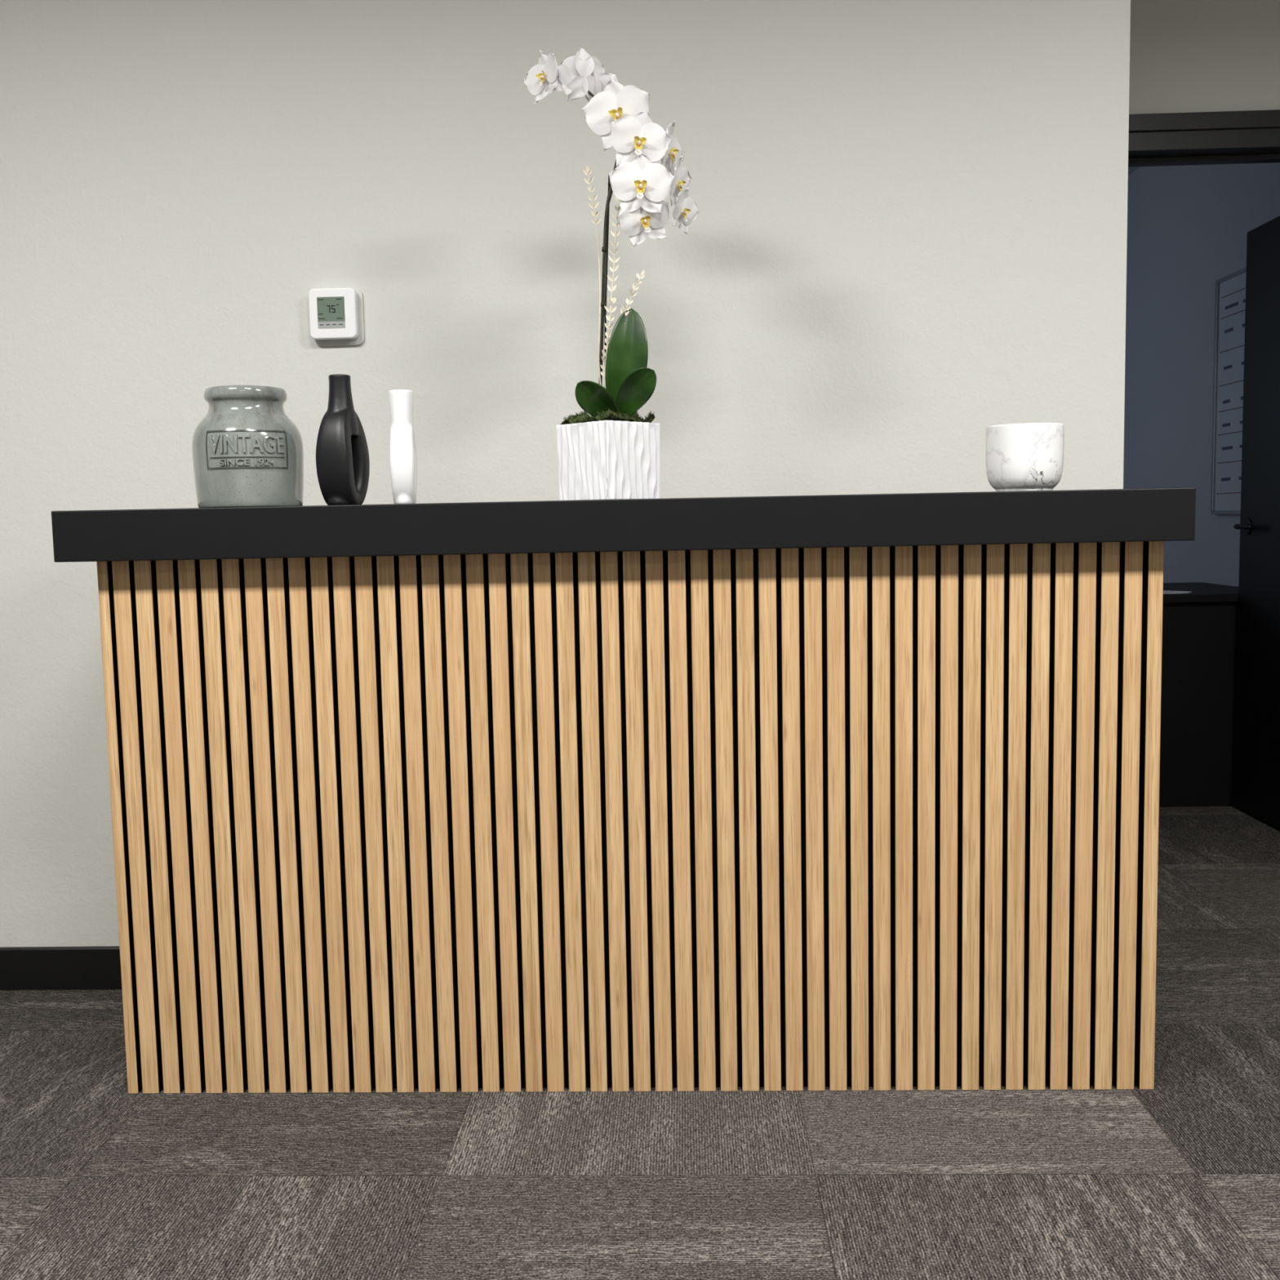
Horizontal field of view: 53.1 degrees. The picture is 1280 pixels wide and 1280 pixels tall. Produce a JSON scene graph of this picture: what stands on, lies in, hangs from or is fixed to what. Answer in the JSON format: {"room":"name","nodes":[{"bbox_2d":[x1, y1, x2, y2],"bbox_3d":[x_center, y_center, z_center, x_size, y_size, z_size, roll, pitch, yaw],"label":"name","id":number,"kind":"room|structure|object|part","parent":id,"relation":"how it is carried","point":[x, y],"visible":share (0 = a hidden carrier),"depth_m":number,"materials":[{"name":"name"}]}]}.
{"room":"lobby","nodes":[
{"label":"lobby","id":0,"kind":"room"},
{"bbox_2d":[0,0,1130,946],"bbox_3d":[-1.448,-0.590,3.262,5.033,2.750,0.793,-1,5,2],"label":"wall","id":1,"kind":"structure","parent":0,"point":[906,241],"depth_m":2.80,"materials":[{"name":"paint"}]},
{"bbox_2d":[0,946,121,990],"bbox_3d":[-1.435,0.766,2.985,5.033,0.100,0.011,-1,5,2],"label":"baseboard","id":2,"kind":"structure","parent":1,"relation":"attached to","point":[68,967],"depth_m":2.98,"materials":[{"name":"black plastic"}]},
{"bbox_2d":[308,288,364,346],"bbox_3d":[-0.666,-0.710,2.810,0.114,0.123,0.031,-1,5,2],"label":"thermostat","id":3,"kind":"object","parent":1,"relation":"attached to","point":[336,317],"visible":1,"depth_m":2.80,"materials":[{"name":"white plastic"}]},
{"bbox_2d":[0,805,1279,1279],"bbox_3d":[-0.146,0.831,3.097,7.600,0.100,10.600,-1,5,2],"label":"floor","id":4,"kind":"structure","parent":0,"point":[1178,1179],"depth_m":2.12,"materials":[{"name":"carpet"}]},
{"bbox_2d":[51,487,1195,1093],"bbox_3d":[-0.027,0.282,2.493,2.006,1.099,0.410,-1,5,2],"label":"reception desk","id":5,"kind":"object","parent":4,"relation":"on","point":[837,792],"visible":1,"depth_m":2.34,"materials":[{"name":"brown wood"}]},
{"bbox_2d":[191,385,303,507],"bbox_3d":[-0.738,-0.360,2.408,0.207,0.222,0.210,-1,5,2],"label":"stoneware crock","id":6,"kind":"object","parent":5,"relation":"on","point":[246,451],"visible":0.98,"depth_m":2.33,"materials":[{"name":"grey ceramic"}]},
{"bbox_3d":[-0.716,-0.347,2.329,0.144,0.069,0.035,-3,6,-15],"label":"label frame","id":7,"kind":"part","parent":6,"relation":"part of","materials":[{"name":"ceramic"}]},
{"bbox_2d":[315,373,369,505],"bbox_3d":[-0.557,-0.369,2.394,0.067,0.249,0.103,0,6,15],"label":"ring vase","id":8,"kind":"object","parent":5,"relation":"on","point":[342,453],"visible":0.94,"depth_m":2.36,"materials":[{"name":"ceramic"}]},
{"bbox_2d":[388,389,417,503],"bbox_3d":[-0.443,-0.356,2.392,0.046,0.217,0.091,-2,5,-6],"label":"ring vase","id":9,"kind":"object","parent":5,"relation":"on","point":[402,449],"visible":0.93,"depth_m":2.36,"materials":[{"name":"ceramic"}]},
{"bbox_2d":[523,45,699,500],"bbox_3d":[-0.047,-0.672,2.376,0.323,0.822,0.200,-1,5,2],"label":"potted orchid","id":10,"kind":"object","parent":5,"relation":"on","point":[613,453],"visible":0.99,"depth_m":2.34,"materials":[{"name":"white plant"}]},
{"bbox_3d":[-0.059,-0.334,2.411,0.145,0.143,0.145,-6,7,-44],"label":"planter","id":11,"kind":"part","parent":10,"relation":"part of","materials":[{"name":"white ceramic"}]},
{"bbox_3d":[-0.034,-0.719,2.369,0.244,0.636,0.055,-1,5,2],"label":"flower stem","id":12,"kind":"part","parent":10,"relation":"part of","materials":[{"name":"white plant"}]},
{"bbox_2d":[51,487,1195,562],"bbox_3d":[-0.037,-0.220,2.446,2.006,0.091,0.410,-1,5,2],"label":"countertop","id":13,"kind":"structure","parent":5,"relation":"on","point":[1142,514],"depth_m":2.24,"materials":[{"name":"black laminate"}]},
{"bbox_2d":[985,422,1064,491],"bbox_3d":[0.691,-0.326,2.301,0.135,0.118,0.135,-1,5,2],"label":"bowl","id":14,"kind":"object","parent":5,"relation":"on","point":[1024,456],"visible":0.91,"depth_m":2.25,"materials":[{"name":"white ceramic"}]},
{"bbox_2d":[1159,582,1238,807],"bbox_3d":[1.700,0.190,4.908,1.180,0.765,0.750,-1,5,2],"label":"cabinet","id":15,"kind":"object","parent":4,"relation":"on","point":[1199,646],"visible":0.23,"depth_m":4.55,"materials":[{"name":"black paint"}]},
{"bbox_2d":[1163,590,1191,594],"bbox_3d":[1.815,-0.176,4.663,0.271,0.002,0.335,-3,6,-22],"label":"paper sheets","id":16,"kind":"object","parent":15,"relation":"on","point":[1165,592],"visible":0.21,"depth_m":4.58,"materials":[{"name":"white paper"}]},
{"bbox_2d":[1128,166,1139,175],"bbox_3d":[1.310,-2.202,5.781,2.220,0.100,4.590,-1,5,2],"label":"ceiling","id":17,"kind":"structure","parent":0,"point":[1131,170],"depth_m":5.95,"materials":[{"name":"grey paint"}]},
{"bbox_2d":[1123,162,1279,586],"bbox_3d":[2.388,-0.859,5.901,0.120,2.640,4.530,-1,5,2],"label":"wall","id":18,"kind":"structure","parent":0,"point":[1188,226],"depth_m":5.43,"materials":[{"name":"paint"}]},
{"bbox_2d":[1210,266,1246,514],"bbox_3d":[2.262,-0.896,4.420,0.023,0.915,1.320,-1,5,2],"label":"mailboxes","id":19,"kind":"object","parent":18,"relation":"attached to","point":[1230,290],"visible":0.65,"depth_m":4.95,"materials":[{"name":"metal"}]},
{"bbox_2d":[1128,0,1279,114],"bbox_3d":[2.303,-0.695,3.583,2.690,2.750,0.120,-1,5,2],"label":"wall","id":20,"kind":"structure","parent":0,"point":[1186,55],"depth_m":3.47,"materials":[{"name":"paint"}]},
{"bbox_2d":[1128,109,1279,167],"bbox_3d":[1.665,-0.376,3.630,1.020,2.130,0.160,-1,5,2],"label":"door frame","id":21,"kind":"structure","parent":20,"relation":"attached to","point":[1252,136],"depth_m":3.47,"materials":[{"name":"black metal"}]},
{"bbox_2d":[1233,215,1279,828],"bbox_3d":[2.101,-0.367,4.083,0.044,1.988,0.760,-1,5,2],"label":"door","id":22,"kind":"structure","parent":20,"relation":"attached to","point":[1256,792],"depth_m":4.30,"materials":[{"name":"black paint"}]},
{"bbox_2d":[1233,524,1253,529],"bbox_3d":[2.058,-0.385,4.344,0.045,0.018,0.120,-1,5,2],"label":"lever","id":23,"kind":"object","parent":22,"relation":"attached to","point":[1248,526],"visible":1,"depth_m":4.32,"materials":[{"name":"black metal"}]},
{"bbox_2d":[1243,518,1252,533],"bbox_3d":[2.086,-0.390,4.393,0.008,0.054,0.054,-1,5,2],"label":"rosette","id":24,"kind":"object","parent":22,"relation":"attached to","point":[1247,521],"visible":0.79,"depth_m":4.38,"materials":[{"name":"black metal"}]}
]}

